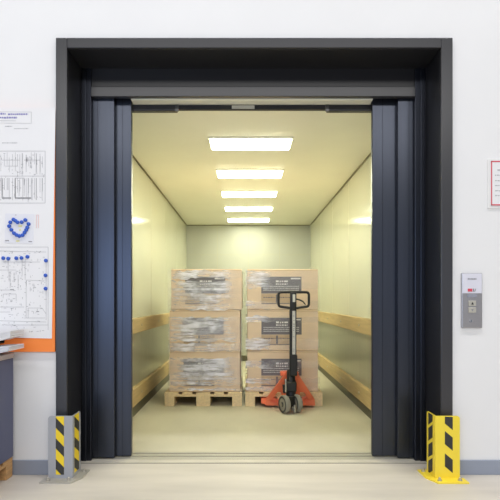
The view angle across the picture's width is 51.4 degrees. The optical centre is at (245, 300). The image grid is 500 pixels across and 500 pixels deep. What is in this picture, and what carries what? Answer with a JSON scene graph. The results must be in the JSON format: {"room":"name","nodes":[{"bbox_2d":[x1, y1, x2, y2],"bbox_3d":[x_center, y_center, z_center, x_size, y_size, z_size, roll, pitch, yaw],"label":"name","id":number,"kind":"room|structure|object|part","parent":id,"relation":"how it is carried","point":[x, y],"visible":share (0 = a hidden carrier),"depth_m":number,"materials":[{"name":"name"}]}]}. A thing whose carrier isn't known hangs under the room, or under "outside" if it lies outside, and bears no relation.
{"room":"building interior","nodes":[
{"label":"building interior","id":0,"kind":"room"},
{"bbox_2d":[133,158,186,317],"bbox_3d":[-1.415,-0.330,6.535,0.670,2.960,6.030,0,0,0],"label":"wall","id":1,"kind":"structure","parent":0,"point":[159,233],"depth_m":6.07,"materials":[{"name":"beige metal"}]},
{"bbox_2d":[133,323,169,386],"bbox_3d":[-1.077,0.640,6.595,0.006,0.700,5.710,0,0,0],"label":"wainscot","id":2,"kind":"structure","parent":1,"relation":"attached to","point":[151,347],"depth_m":5.79,"materials":[{"name":"grey metal"}]},
{"bbox_2d":[133,313,169,333],"bbox_3d":[-1.056,0.235,6.610,0.049,0.140,5.620,0,0,0],"label":"rail","id":3,"kind":"object","parent":1,"relation":"attached to","point":[140,324],"visible":0.3,"depth_m":5.58,"materials":[{"name":"brown wood"}]},
{"bbox_2d":[133,359,169,406],"bbox_3d":[-1.056,0.900,6.610,0.049,0.160,5.620,0,0,0],"label":"rail","id":4,"kind":"object","parent":1,"relation":"attached to","point":[147,384],"visible":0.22,"depth_m":5.61,"materials":[{"name":"brown wood"}]},
{"bbox_2d":[187,226,309,354],"bbox_3d":[0.045,-0.330,9.500,2.250,2.960,0.100,0,0,0],"label":"wall","id":5,"kind":"structure","parent":0,"point":[208,247],"depth_m":9.45,"materials":[{"name":"beige metal"}]},
{"bbox_2d":[248,226,279,268],"bbox_3d":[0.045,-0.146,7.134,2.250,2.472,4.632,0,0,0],"label":"joint","id":6,"kind":"object","parent":5,"relation":"attached to","point":[248,226],"visible":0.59,"depth_m":9.45,"materials":[{"name":"beige metal"}]},
{"bbox_2d":[0,0,499,459],"bbox_3d":[0.000,-4.410,3.401,14.000,11.000,0.262,0,0,0],"label":"wall","id":7,"kind":"structure","parent":0,"point":[29,29],"depth_m":3.27,"materials":[{"name":"white paint"}]},
{"bbox_2d":[0,115,55,351],"bbox_3d":[-1.553,-0.444,3.260,0.716,1.524,0.013,0,0,0],"label":"notice board","id":8,"kind":"object","parent":7,"relation":"attached to","point":[30,344],"visible":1,"depth_m":3.25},
{"bbox_2d":[0,107,55,338],"bbox_3d":[-1.536,-0.488,3.250,0.689,1.447,0.005,0,0,0],"label":"poster","id":9,"kind":"object","parent":8,"relation":"attached to","point":[27,150],"visible":1,"depth_m":3.25,"materials":[{"name":"white paper"}]},
{"bbox_2d":[0,112,31,122],"bbox_3d":[-1.532,-1.148,3.249,0.385,0.073,0.003,0,0,0],"label":"slip","id":10,"kind":"object","parent":9,"relation":"attached to","point":[5,117],"visible":1,"depth_m":3.25,"materials":[{"name":"white paper"}]},
{"bbox_2d":[5,214,33,243],"bbox_3d":[-1.415,-0.453,3.249,0.185,0.188,0.003,0,0,0],"label":"paper sheet","id":11,"kind":"object","parent":9,"relation":"attached to","point":[19,228],"visible":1,"depth_m":3.25,"materials":[{"name":"white paper"}]},
{"bbox_2d":[12,460,47,474],"bbox_3d":[-4.095,1.044,3.264,5.811,0.092,0.012,0,0,0],"label":"baseboard","id":12,"kind":"structure","parent":7,"relation":"attached to","point":[19,467],"depth_m":3.26,"materials":[{"name":"grey plastic"}]},
{"bbox_2d":[56,38,452,461],"bbox_3d":[0.050,-0.355,3.494,3.100,3.010,0.492,0,0,0],"label":"door","id":13,"kind":"structure","parent":7,"relation":"in","point":[409,81],"depth_m":3.54,"materials":[{"name":"paint"}]},
{"bbox_3d":[-1.154,-0.278,3.260,0.070,2.736,0.024,0,0,0],"label":"architrave","id":14,"kind":"part","parent":13,"relation":"part of","materials":[{"name":"paint"}]},
{"bbox_3d":[-1.202,-0.216,3.595,0.595,2.588,0.037,0,0,0],"label":"panel","id":15,"kind":"part","parent":13,"relation":"part of","materials":[{"name":"metal"}]},
{"bbox_3d":[-1.123,-0.216,3.638,0.653,2.588,0.037,0,0,0],"label":"panel","id":16,"kind":"part","parent":13,"relation":"part of","materials":[{"name":"metal"}]},
{"bbox_3d":[0.050,1.118,3.655,3.000,0.064,0.170,0,0,0],"label":"sill","id":17,"kind":"part","parent":13,"relation":"part of","materials":[{"name":"metal"}]},
{"bbox_3d":[0.048,-1.655,3.556,2.204,0.410,0.028,0,0,0],"label":"header panel","id":18,"kind":"part","parent":13,"relation":"part of","materials":[{"name":"paint"}]},
{"bbox_3d":[0.051,-1.614,3.260,2.339,0.064,0.024,0,0,0],"label":"architrave","id":19,"kind":"part","parent":13,"relation":"part of","materials":[{"name":"paint"}]},
{"bbox_3d":[1.214,-0.216,3.638,0.672,2.588,0.037,0,0,0],"label":"panel","id":20,"kind":"part","parent":13,"relation":"part of","materials":[{"name":"metal"}]},
{"bbox_3d":[1.321,-0.216,3.595,0.557,2.588,0.037,0,0,0],"label":"panel","id":21,"kind":"part","parent":13,"relation":"part of","materials":[{"name":"metal"}]},
{"bbox_3d":[1.256,-0.278,3.260,0.072,2.736,0.024,0,0,0],"label":"architrave","id":22,"kind":"part","parent":13,"relation":"part of","materials":[{"name":"paint"}]},
{"bbox_2d":[461,273,481,327],"bbox_3d":[1.415,-0.003,3.259,0.128,0.344,0.022,0,0,0],"label":"panel","id":23,"kind":"object","parent":7,"relation":"attached to","point":[471,283],"visible":1,"depth_m":3.25,"materials":[{"name":"metal"}]},
{"bbox_2d":[460,460,499,474],"bbox_3d":[4.146,1.044,3.264,5.708,0.092,0.012,0,0,0],"label":"baseboard","id":24,"kind":"structure","parent":7,"relation":"attached to","point":[467,467],"depth_m":3.26,"materials":[{"name":"grey plastic"}]},
{"bbox_2d":[487,159,499,207],"bbox_3d":[1.717,-0.737,3.265,0.400,0.310,0.009,0,0,0],"label":"framed notice","id":25,"kind":"object","parent":7,"relation":"attached to","point":[493,165],"visible":1,"depth_m":3.26,"materials":[{"name":"white paper"}]},
{"bbox_2d":[0,464,499,499],"bbox_3d":[0.000,1.140,-1.080,14.000,0.100,9.300,0,0,0],"label":"floor","id":26,"kind":"structure","parent":0,"point":[103,481],"depth_m":3.09,"materials":[{"name":"beige concrete"}]},
{"bbox_2d":[0,457,11,479],"bbox_3d":[-2.055,1.030,2.905,1.200,0.121,0.672,0,0,0],"label":"wooden pallet","id":27,"kind":"object","parent":26,"relation":"on","point":[6,467],"visible":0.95,"depth_m":3.16,"materials":[{"name":"brown wood"}]},
{"bbox_2d":[0,353,13,463],"bbox_3d":[-1.877,0.646,2.904,0.858,0.646,0.688,0,0,0],"label":"base cabinet","id":28,"kind":"object","parent":27,"relation":"on","point":[6,359],"visible":1,"depth_m":3.15,"materials":[{"name":"blue laminate"}]},
{"bbox_2d":[0,344,23,352],"bbox_3d":[-1.546,0.293,3.116,0.350,0.059,0.216,0,0,0],"label":"magazine","id":29,"kind":"object","parent":28,"relation":"on","point":[7,347],"visible":1,"depth_m":3.08,"materials":[{"name":"white paper"}]},
{"bbox_2d":[39,411,89,483],"bbox_3d":[-1.118,0.896,3.219,0.230,0.388,0.243,0,0,0],"label":"guard","id":30,"kind":"object","parent":26,"relation":"on","point":[64,432],"visible":1,"depth_m":3.17,"materials":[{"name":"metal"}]},
{"bbox_3d":[-1.118,1.086,3.219,0.230,0.008,0.243,0,0,0],"label":"plate","id":31,"kind":"part","parent":30,"relation":"part of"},
{"bbox_2d":[81,463,426,463],"bbox_3d":[0.051,1.095,3.492,2.339,0.011,0.012,0,0,0],"label":"joint","id":32,"kind":"object","parent":26,"relation":"on","point":[81,463],"visible":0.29,"depth_m":3.49,"materials":[{"name":"grey metal"}]},
{"bbox_2d":[81,459,426,462],"bbox_3d":[0.051,1.093,3.534,2.339,0.013,0.072,0,0,0],"label":"threshold","id":33,"kind":"object","parent":26,"relation":"on","point":[92,460],"visible":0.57,"depth_m":3.52,"materials":[{"name":"silver metal"}]},
{"bbox_2d":[417,411,468,483],"bbox_3d":[1.216,0.897,3.219,0.230,0.390,0.243,0,0,0],"label":"guard","id":34,"kind":"object","parent":26,"relation":"on","point":[443,432],"visible":1,"depth_m":3.17,"materials":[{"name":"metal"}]},
{"bbox_3d":[1.216,1.086,3.219,0.230,0.008,0.243,0,0,0],"label":"plate","id":35,"kind":"part","parent":34,"relation":"part of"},
{"bbox_2d":[131,99,372,224],"bbox_3d":[0.050,-1.646,6.485,3.600,0.528,5.930,0,0,0],"label":"ceiling","id":36,"kind":"structure","parent":0,"point":[174,149],"depth_m":4.97,"materials":[{"name":"beige paint"}]},
{"bbox_2d":[224,206,272,210],"bbox_3d":[0.041,-1.374,7.766,0.720,0.016,0.330,0,0,0],"label":"recessed light","id":37,"kind":"object","parent":36,"relation":"in","point":[227,208],"visible":1,"depth_m":7.68,"materials":[{"name":"white plastic"}]},
{"bbox_2d":[227,218,269,221],"bbox_3d":[0.041,-1.374,8.838,0.720,0.016,0.330,0,0,0],"label":"recessed light","id":38,"kind":"object","parent":36,"relation":"in","point":[228,219],"visible":1,"depth_m":8.75,"materials":[{"name":"white plastic"}]},
{"bbox_2d":[221,191,277,196],"bbox_3d":[0.041,-1.374,6.694,0.720,0.016,0.330,0,0,0],"label":"recessed light","id":39,"kind":"object","parent":36,"relation":"in","point":[223,193],"visible":1,"depth_m":6.64,"materials":[{"name":"white plastic"}]},
{"bbox_2d":[216,169,283,177],"bbox_3d":[0.041,-1.374,5.622,0.720,0.016,0.330,0,0,0],"label":"recessed light","id":40,"kind":"object","parent":36,"relation":"in","point":[221,173],"visible":1,"depth_m":5.57,"materials":[{"name":"white plastic"}]},
{"bbox_2d":[208,137,293,149],"bbox_3d":[0.041,-1.374,4.550,0.720,0.016,0.330,0,0,0],"label":"recessed light","id":41,"kind":"object","parent":36,"relation":"in","point":[216,143],"visible":1,"depth_m":4.51,"materials":[{"name":"white plastic"}]},
{"bbox_2d":[133,361,370,451],"bbox_3d":[0.045,1.120,6.595,2.250,0.060,5.710,0,0,0],"label":"floor","id":42,"kind":"structure","parent":0,"point":[338,425],"depth_m":4.48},
{"bbox_2d":[165,376,242,405],"bbox_3d":[-0.443,1.018,5.978,0.800,0.144,1.200,0,0,0],"label":"wooden pallet","id":43,"kind":"object","parent":42,"relation":"on","point":[171,398],"visible":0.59,"depth_m":5.38,"materials":[{"name":"brown wood"}]},
{"bbox_2d":[170,349,240,391],"bbox_3d":[-0.427,0.732,5.972,0.735,0.422,1.153,0,0,0],"label":"cardboard box","id":44,"kind":"object","parent":43,"relation":"on","point":[233,384],"visible":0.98,"depth_m":5.40,"materials":[{"name":"brown cardboard"}]},
{"bbox_2d":[185,377,213,385],"bbox_3d":[-0.488,0.834,5.396,0.318,0.098,0.002,0,0,0],"label":"print","id":45,"kind":"object","parent":44,"relation":"attached to","point":[199,382],"depth_m":5.40},
{"bbox_2d":[174,270,231,390],"bbox_3d":[-0.425,0.308,5.974,0.771,1.271,1.178,0,0,0],"label":"film","id":46,"kind":"object","parent":44,"relation":"attached to","point":[220,362],"visible":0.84,"depth_m":5.39,"materials":[{"name":"white"}]},
{"bbox_2d":[170,310,240,350],"bbox_3d":[-0.426,0.306,5.972,0.735,0.422,1.153,0,0,0],"label":"cardboard box","id":47,"kind":"object","parent":44,"relation":"on","point":[231,326],"visible":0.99,"depth_m":5.40,"materials":[{"name":"brown cardboard"}]},
{"bbox_2d":[186,336,213,344],"bbox_3d":[-0.487,0.407,5.396,0.318,0.098,0.002,0,0,0],"label":"print","id":48,"kind":"object","parent":47,"relation":"attached to","point":[200,340],"depth_m":5.40},
{"bbox_2d":[171,269,242,309],"bbox_3d":[-0.410,-0.120,5.974,0.735,0.422,1.153,0,0,0],"label":"cardboard box","id":49,"kind":"object","parent":47,"relation":"on","point":[233,299],"visible":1,"depth_m":5.40,"materials":[{"name":"brown cardboard"}]},
{"bbox_2d":[185,297,215,303],"bbox_3d":[-0.471,-0.018,5.398,0.318,0.098,0.002,0,0,0],"label":"print","id":50,"kind":"object","parent":49,"relation":"attached to","point":[188,300],"depth_m":5.40},
{"bbox_2d":[245,376,322,405],"bbox_3d":[0.393,1.018,5.978,0.800,0.144,1.200,0,0,0],"label":"wooden pallet","id":51,"kind":"object","parent":42,"relation":"on","point":[249,396],"visible":0.29,"depth_m":5.38,"materials":[{"name":"brown wood"}]},
{"bbox_2d":[247,350,317,391],"bbox_3d":[0.381,0.732,5.972,0.735,0.422,1.153,0,0,0],"label":"cardboard box","id":52,"kind":"object","parent":51,"relation":"on","point":[273,362],"visible":0.72,"depth_m":5.40,"materials":[{"name":"brown cardboard"}]},
{"bbox_2d":[246,271,266,389],"bbox_3d":[0.381,0.310,5.974,0.771,1.264,1.178,0,0,0],"label":"film","id":53,"kind":"object","parent":52,"relation":"attached to","point":[254,344],"visible":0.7,"depth_m":5.39,"materials":[{"name":"white"}]},
{"bbox_2d":[262,377,278,385],"bbox_3d":[0.320,0.834,5.396,0.318,0.098,0.002,0,0,0],"label":"print","id":54,"kind":"object","parent":52,"relation":"attached to","point":[266,381],"depth_m":5.40},
{"bbox_2d":[247,310,317,350],"bbox_3d":[0.382,0.306,5.972,0.735,0.422,1.153,0,0,0],"label":"cardboard box","id":55,"kind":"object","parent":52,"relation":"on","point":[274,328],"visible":0.8,"depth_m":5.40,"materials":[{"name":"brown cardboard"}]},
{"bbox_2d":[262,336,288,344],"bbox_3d":[0.321,0.407,5.396,0.318,0.098,0.002,0,0,0],"label":"print","id":56,"kind":"object","parent":55,"relation":"attached to","point":[270,340],"depth_m":5.40},
{"bbox_2d":[247,269,317,309],"bbox_3d":[0.380,-0.120,5.970,0.735,0.422,1.153,0,0,0],"label":"cardboard box","id":57,"kind":"object","parent":55,"relation":"on","point":[258,297],"visible":0.98,"depth_m":5.40,"materials":[{"name":"brown cardboard"}]},
{"bbox_2d":[261,294,289,303],"bbox_3d":[0.319,-0.018,5.394,0.318,0.098,0.002,0,0,0],"label":"print","id":58,"kind":"object","parent":57,"relation":"attached to","point":[265,298],"depth_m":5.39},
{"bbox_2d":[260,291,314,413],"bbox_3d":[0.432,0.495,5.763,0.548,1.190,1.614,0,0,0],"label":"jack","id":59,"kind":"object","parent":42,"relation":"on","point":[290,386],"visible":0.98,"depth_m":5.06,"materials":[{"name":"orange paint"}]},
{"bbox_3d":[0.463,0.405,5.080,0.075,0.650,0.050,0,0,0],"label":"handle arm","id":60,"kind":"part","parent":59,"relation":"part of","materials":[{"name":"black plastic"}]},
{"bbox_2d":[310,155,370,318],"bbox_3d":[1.510,-0.330,6.535,0.680,2.960,6.030,0,0,0],"label":"wall","id":61,"kind":"structure","parent":0,"point":[340,236],"depth_m":6.05,"materials":[{"name":"beige metal"}]},
{"bbox_2d":[133,355,370,418],"bbox_3d":[0.045,1.040,6.595,2.250,0.100,5.710,0,0,0],"label":"trim","id":62,"kind":"structure","parent":61,"relation":"attached to","point":[140,404],"depth_m":5.89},
{"bbox_2d":[133,152,370,225],"bbox_3d":[0.045,-1.376,6.595,2.250,0.012,5.710,0,0,0],"label":"trim","id":63,"kind":"structure","parent":61,"relation":"attached to","point":[367,157],"depth_m":7.23,"materials":[{"name":"grey metal"}]},
{"bbox_2d":[318,321,370,389],"bbox_3d":[1.167,0.640,6.595,0.006,0.700,5.710,0,0,0],"label":"wainscot","id":64,"kind":"structure","parent":61,"relation":"attached to","point":[349,350],"depth_m":5.96,"materials":[{"name":"grey metal"}]},
{"bbox_2d":[318,311,370,335],"bbox_3d":[1.145,0.240,6.610,0.050,0.150,5.620,0,0,0],"label":"rail","id":65,"kind":"object","parent":61,"relation":"attached to","point":[358,324],"visible":0.44,"depth_m":5.76,"materials":[{"name":"brown wood"}]},
{"bbox_2d":[318,353,370,409],"bbox_3d":[1.145,0.910,6.610,0.050,0.160,5.620,0,0,0],"label":"rail","id":66,"kind":"object","parent":61,"relation":"attached to","point":[360,391],"visible":0.38,"depth_m":5.76,"materials":[{"name":"brown wood"}]},
{"bbox_3d":[-1.640,0.247,3.110,0.290,0.030,0.220,0,0,0],"label":"document tray","id":67,"kind":"object","parent":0,"visible":0},
{"bbox_2d":[0,329,23,340],"bbox_3d":[-1.567,0.213,3.117,0.396,0.079,0.191,0,0,0],"label":"pile","id":68,"kind":"object","parent":67,"relation":"on","point":[7,335],"visible":1,"depth_m":3.06,"materials":[{"name":"white paper"}]}
]}

